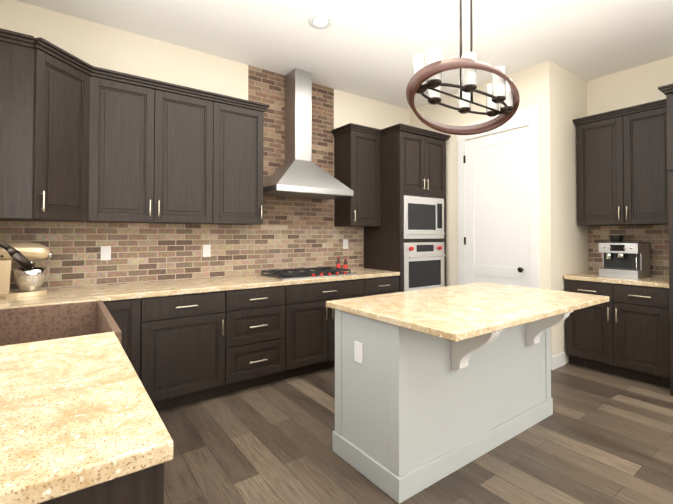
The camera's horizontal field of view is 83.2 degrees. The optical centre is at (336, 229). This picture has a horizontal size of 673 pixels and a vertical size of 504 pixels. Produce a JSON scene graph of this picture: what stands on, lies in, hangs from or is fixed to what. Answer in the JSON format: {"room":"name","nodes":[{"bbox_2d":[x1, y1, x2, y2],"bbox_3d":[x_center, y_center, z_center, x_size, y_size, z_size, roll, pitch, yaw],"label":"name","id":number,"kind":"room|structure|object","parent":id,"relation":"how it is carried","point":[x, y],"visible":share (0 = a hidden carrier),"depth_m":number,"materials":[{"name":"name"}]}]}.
{"room":"kitchen","nodes":[
{"label":"kitchen","id":0,"kind":"room"},
{"bbox_2d":[0,0,409,289],"bbox_3d":[-0.419,-0.143,4.261,5.470,3.050,0.120,1,-1,-36],"label":"wall","id":1,"kind":"structure","parent":0,"point":[292,233],"depth_m":3.56,"materials":[{"name":"brick"}]},
{"bbox_2d":[101,246,110,259],"bbox_3d":[-1.891,0.195,3.109,0.072,0.116,0.008,1,-1,-36],"label":"electrical outlet","id":2,"kind":"object","parent":1,"relation":"attached to","point":[105,252],"visible":1,"depth_m":3.11,"materials":[{"name":"white plastic"}]},
{"bbox_2d":[0,28,269,224],"bbox_3d":[-1.481,-0.622,3.017,2.038,1.130,0.657,1,-1,-36],"label":"upper cabinet","id":3,"kind":"object","parent":1,"relation":"attached to","point":[81,140],"visible":1,"depth_m":2.88,"materials":[{"name":"brown wood"}]},
{"bbox_2d":[203,245,210,256],"bbox_3d":[-1.227,0.202,3.590,0.072,0.116,0.008,1,-1,-36],"label":"electrical outlet","id":4,"kind":"object","parent":1,"relation":"attached to","point":[206,250],"visible":1,"depth_m":3.59,"materials":[{"name":"white plastic"}]},
{"bbox_2d":[263,68,353,199],"bbox_3d":[-0.330,-1.010,3.955,0.900,1.322,0.498,1,-1,-36],"label":"range hood","id":5,"kind":"object","parent":1,"relation":"attached to","point":[298,173],"visible":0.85,"depth_m":3.95,"materials":[{"name":"silver metal"}]},
{"bbox_2d":[343,239,347,248],"bbox_3d":[0.109,0.177,4.559,0.072,0.116,0.008,1,-1,-36],"label":"electrical outlet","id":6,"kind":"object","parent":1,"relation":"attached to","point":[345,243],"visible":1,"depth_m":4.55,"materials":[{"name":"white plastic"}]},
{"bbox_2d":[331,127,382,226],"bbox_3d":[0.248,-0.581,4.472,0.446,1.092,0.328,1,-1,-36],"label":"upper cabinet","id":7,"kind":"object","parent":1,"relation":"attached to","point":[358,152],"depth_m":4.35,"materials":[{"name":"brown wood"}]},
{"bbox_2d":[16,0,672,109],"bbox_3d":[1.670,-1.761,1.403,5.470,0.100,7.240,1,-1,-36],"label":"ceiling","id":8,"kind":"structure","parent":0,"point":[369,49],"depth_m":3.26,"materials":[{"name":"paint"}]},
{"bbox_2d":[309,15,332,28],"bbox_3d":[-0.129,-1.681,3.074,0.196,0.008,0.196,1,-1,-36],"label":"recessed light","id":9,"kind":"object","parent":8,"relation":"in","point":[320,21],"visible":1,"depth_m":3.07,"materials":[{"name":"white plastic"}]},
{"bbox_2d":[406,0,519,134],"bbox_3d":[0.814,-1.167,2.379,0.958,1.055,0.421,1,-1,-36],"label":"chandelier","id":10,"kind":"object","parent":8,"relation":"hanging from","point":[430,67],"visible":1,"depth_m":2.33,"materials":[{"name":"brown wood"}]},
{"bbox_2d":[157,362,672,503],"bbox_3d":[1.670,1.389,1.355,5.470,0.100,7.240,1,-1,-36],"label":"floor","id":11,"kind":"structure","parent":0,"point":[598,437],"depth_m":2.29,"materials":[{"name":"brown wood"}]},
{"bbox_2d":[39,463,163,503],"bbox_3d":[-0.914,0.898,1.012,0.631,0.870,1.065,1,-1,-36],"label":"base cabinet","id":12,"kind":"object","parent":11,"relation":"on","point":[145,486],"visible":0.08,"depth_m":0.71,"materials":[{"name":"brown wood"}]},
{"bbox_2d":[0,300,121,345],"bbox_3d":[-1.436,0.566,1.859,0.560,0.246,0.965,1,-1,-36],"label":"sink","id":13,"kind":"object","parent":12,"relation":"in","point":[19,325],"visible":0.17,"depth_m":2.22,"materials":[{"name":"orange metal"}]},
{"bbox_2d":[103,301,110,313],"bbox_3d":[-2.025,0.922,2.615,0.713,0.870,0.631,1,-1,-36],"label":"base cabinet","id":14,"kind":"object","parent":11,"relation":"on","point":[107,303],"depth_m":2.58,"materials":[{"name":"brown wood"}]},
{"bbox_2d":[111,297,154,398],"bbox_3d":[-1.653,0.927,2.885,0.323,0.870,0.631,1,-1,-36],"label":"base cabinet","id":15,"kind":"object","parent":11,"relation":"on","point":[135,318],"depth_m":2.69,"materials":[{"name":"brown wood"}]},
{"bbox_2d":[151,291,226,410],"bbox_3d":[-1.349,0.930,3.105,0.677,0.870,0.631,1,-1,-36],"label":"base cabinet","id":16,"kind":"object","parent":11,"relation":"on","point":[179,350],"depth_m":2.90,"materials":[{"name":"brown wood"}]},
{"bbox_2d":[227,285,294,393],"bbox_3d":[-0.854,0.935,3.464,0.670,0.870,0.631,1,-1,-36],"label":"base cabinet","id":17,"kind":"object","parent":11,"relation":"on","point":[260,321],"depth_m":3.24,"materials":[{"name":"brown wood"}]},
{"bbox_2d":[295,278,370,376],"bbox_3d":[-0.240,0.942,3.909,0.973,0.870,0.631,1,-1,-36],"label":"base cabinet","id":18,"kind":"object","parent":11,"relation":"on","point":[314,321],"depth_m":3.58,"materials":[{"name":"brown wood"}]},
{"bbox_2d":[0,268,399,503],"bbox_3d":[-0.254,0.467,2.549,3.496,0.040,2.828,1,-1,-36],"label":"countertop","id":19,"kind":"structure","parent":18,"relation":"on","point":[77,413],"depth_m":0.91,"materials":[{"name":"stone"}]},
{"bbox_2d":[0,240,33,270],"bbox_3d":[-1.666,0.238,1.827,0.326,0.394,0.112,1,-1,-36],"label":"faucet","id":20,"kind":"object","parent":19,"relation":"on","point":[22,260],"visible":1,"depth_m":1.89,"materials":[{"name":"brown metal"}]},
{"bbox_2d":[0,241,51,297],"bbox_3d":[-2.149,0.264,2.569,0.346,0.365,0.189,1,-1,-36],"label":"stand mixer","id":21,"kind":"object","parent":19,"relation":"on","point":[29,282],"visible":0.96,"depth_m":2.54,"materials":[{"name":"beige metal"}]},
{"bbox_2d":[259,267,356,279],"bbox_3d":[-0.283,0.441,3.869,0.860,0.050,0.510,1,-1,-36],"label":"gas cooktop","id":22,"kind":"object","parent":19,"relation":"in","point":[305,273],"visible":1,"depth_m":3.78,"materials":[{"name":"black metal"}]},
{"bbox_2d":[336,256,340,267],"bbox_3d":[0.022,0.388,4.301,0.049,0.170,0.048,1,-1,-36],"label":"bottle","id":23,"kind":"object","parent":19,"relation":"on","point":[338,264],"visible":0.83,"depth_m":4.29,"materials":[{"name":"red glass"}]},
{"bbox_2d":[343,258,347,268],"bbox_3d":[0.102,0.398,4.310,0.049,0.150,0.048,1,-1,-36],"label":"bottle","id":24,"kind":"object","parent":19,"relation":"on","point":[345,264],"visible":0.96,"depth_m":4.29,"materials":[{"name":"red glass"}]},
{"bbox_2d":[371,276,398,295],"bbox_3d":[0.285,0.948,4.289,0.573,0.870,0.631,1,-1,-36],"label":"base cabinet","id":25,"kind":"object","parent":11,"relation":"on","point":[379,285],"depth_m":4.07,"materials":[{"name":"brown wood"}]},
{"bbox_2d":[363,127,446,291],"bbox_3d":[0.849,0.133,4.699,0.798,2.512,0.649,1,-1,-36],"label":"tall cabinet","id":26,"kind":"object","parent":11,"relation":"on","point":[393,177],"depth_m":4.39,"materials":[{"name":"brown wood"}]},
{"bbox_2d":[403,195,444,238],"bbox_3d":[0.928,-0.133,4.594,0.694,0.486,0.482,1,-1,-36],"label":"microwave","id":27,"kind":"object","parent":26,"relation":"in","point":[423,215],"depth_m":4.42,"materials":[{"name":"silver metal"}]},
{"bbox_2d":[404,242,444,291],"bbox_3d":[0.914,0.438,4.604,0.694,0.566,0.536,1,-1,-36],"label":"wall oven","id":28,"kind":"object","parent":26,"relation":"in","point":[424,262],"depth_m":4.42,"materials":[{"name":"silver metal"}]},
{"bbox_2d":[332,310,574,503],"bbox_3d":[0.859,0.918,2.456,1.588,0.875,0.825,1,-1,-36],"label":"kitchen island","id":29,"kind":"object","parent":11,"relation":"on","point":[433,385],"depth_m":2.11,"materials":[{"name":"grey paint"}]},
{"bbox_2d":[326,282,608,341],"bbox_3d":[0.877,0.462,2.437,1.640,0.035,0.960,1,-1,-36],"label":"island countertop","id":30,"kind":"structure","parent":29,"relation":"on","point":[462,313],"depth_m":2.17,"materials":[{"name":"beige stone"}]},
{"bbox_2d":[565,279,669,388],"bbox_3d":[2.804,0.939,3.685,0.664,0.870,0.830,1,-1,-36],"label":"base cabinet","id":31,"kind":"object","parent":11,"relation":"on","point":[624,331],"visible":0.9,"depth_m":3.46,"materials":[{"name":"brown wood"}]},
{"bbox_2d":[564,272,668,287],"bbox_3d":[2.813,0.484,3.702,0.638,0.040,0.840,1,-1,-36],"label":"countertop","id":32,"kind":"structure","parent":31,"relation":"on","point":[656,281],"depth_m":3.55,"materials":[{"name":"stone"}]},
{"bbox_2d":[598,235,649,278],"bbox_3d":[2.816,0.260,3.735,0.441,0.408,0.320,1,-1,-36],"label":"espresso machine","id":33,"kind":"object","parent":32,"relation":"on","point":[621,259],"visible":1,"depth_m":3.67,"materials":[{"name":"silver metal"}]},
{"bbox_2d":[664,87,672,395],"bbox_3d":[3.303,0.107,2.953,0.726,2.512,0.950,1,-1,-36],"label":"tall cabinet","id":34,"kind":"object","parent":11,"relation":"on","point":[668,91],"depth_m":3.12,"materials":[{"name":"brown wood"}]},
{"bbox_2d":[410,60,588,363],"bbox_3d":[1.920,-0.136,4.740,0.880,3.050,1.850,1,-1,-36],"label":"wall","id":35,"kind":"structure","parent":0,"point":[557,93],"depth_m":3.94,"materials":[{"name":"paint"}]},
{"bbox_2d":[457,104,540,288],"bbox_3d":[1.743,0.066,4.189,0.104,2.630,1.000,1,-1,-36],"label":"door","id":36,"kind":"structure","parent":35,"relation":"attached to","point":[498,208],"depth_m":4.15,"materials":[{"name":"white wood"}]},
{"bbox_2d":[551,352,564,369],"bbox_3d":[2.207,1.310,3.782,0.274,0.130,0.024,1,-1,-36],"label":"baseboard","id":37,"kind":"structure","parent":35,"relation":"attached to","point":[557,360],"depth_m":3.74,"materials":[{"name":"white wood"}]},
{"bbox_2d":[587,56,672,276],"bbox_3d":[4.379,-0.174,2.200,0.120,3.050,5.150,1,-1,-36],"label":"wall","id":38,"kind":"structure","parent":0,"point":[638,85],"depth_m":3.92,"materials":[{"name":"paint"}]},
{"bbox_2d":[576,103,663,225],"bbox_3d":[2.940,-0.591,3.806,0.328,1.092,0.830,1,-1,-36],"label":"upper cabinet","id":39,"kind":"object","parent":38,"relation":"attached to","point":[624,166],"depth_m":3.72,"materials":[{"name":"brown wood"}]}
]}

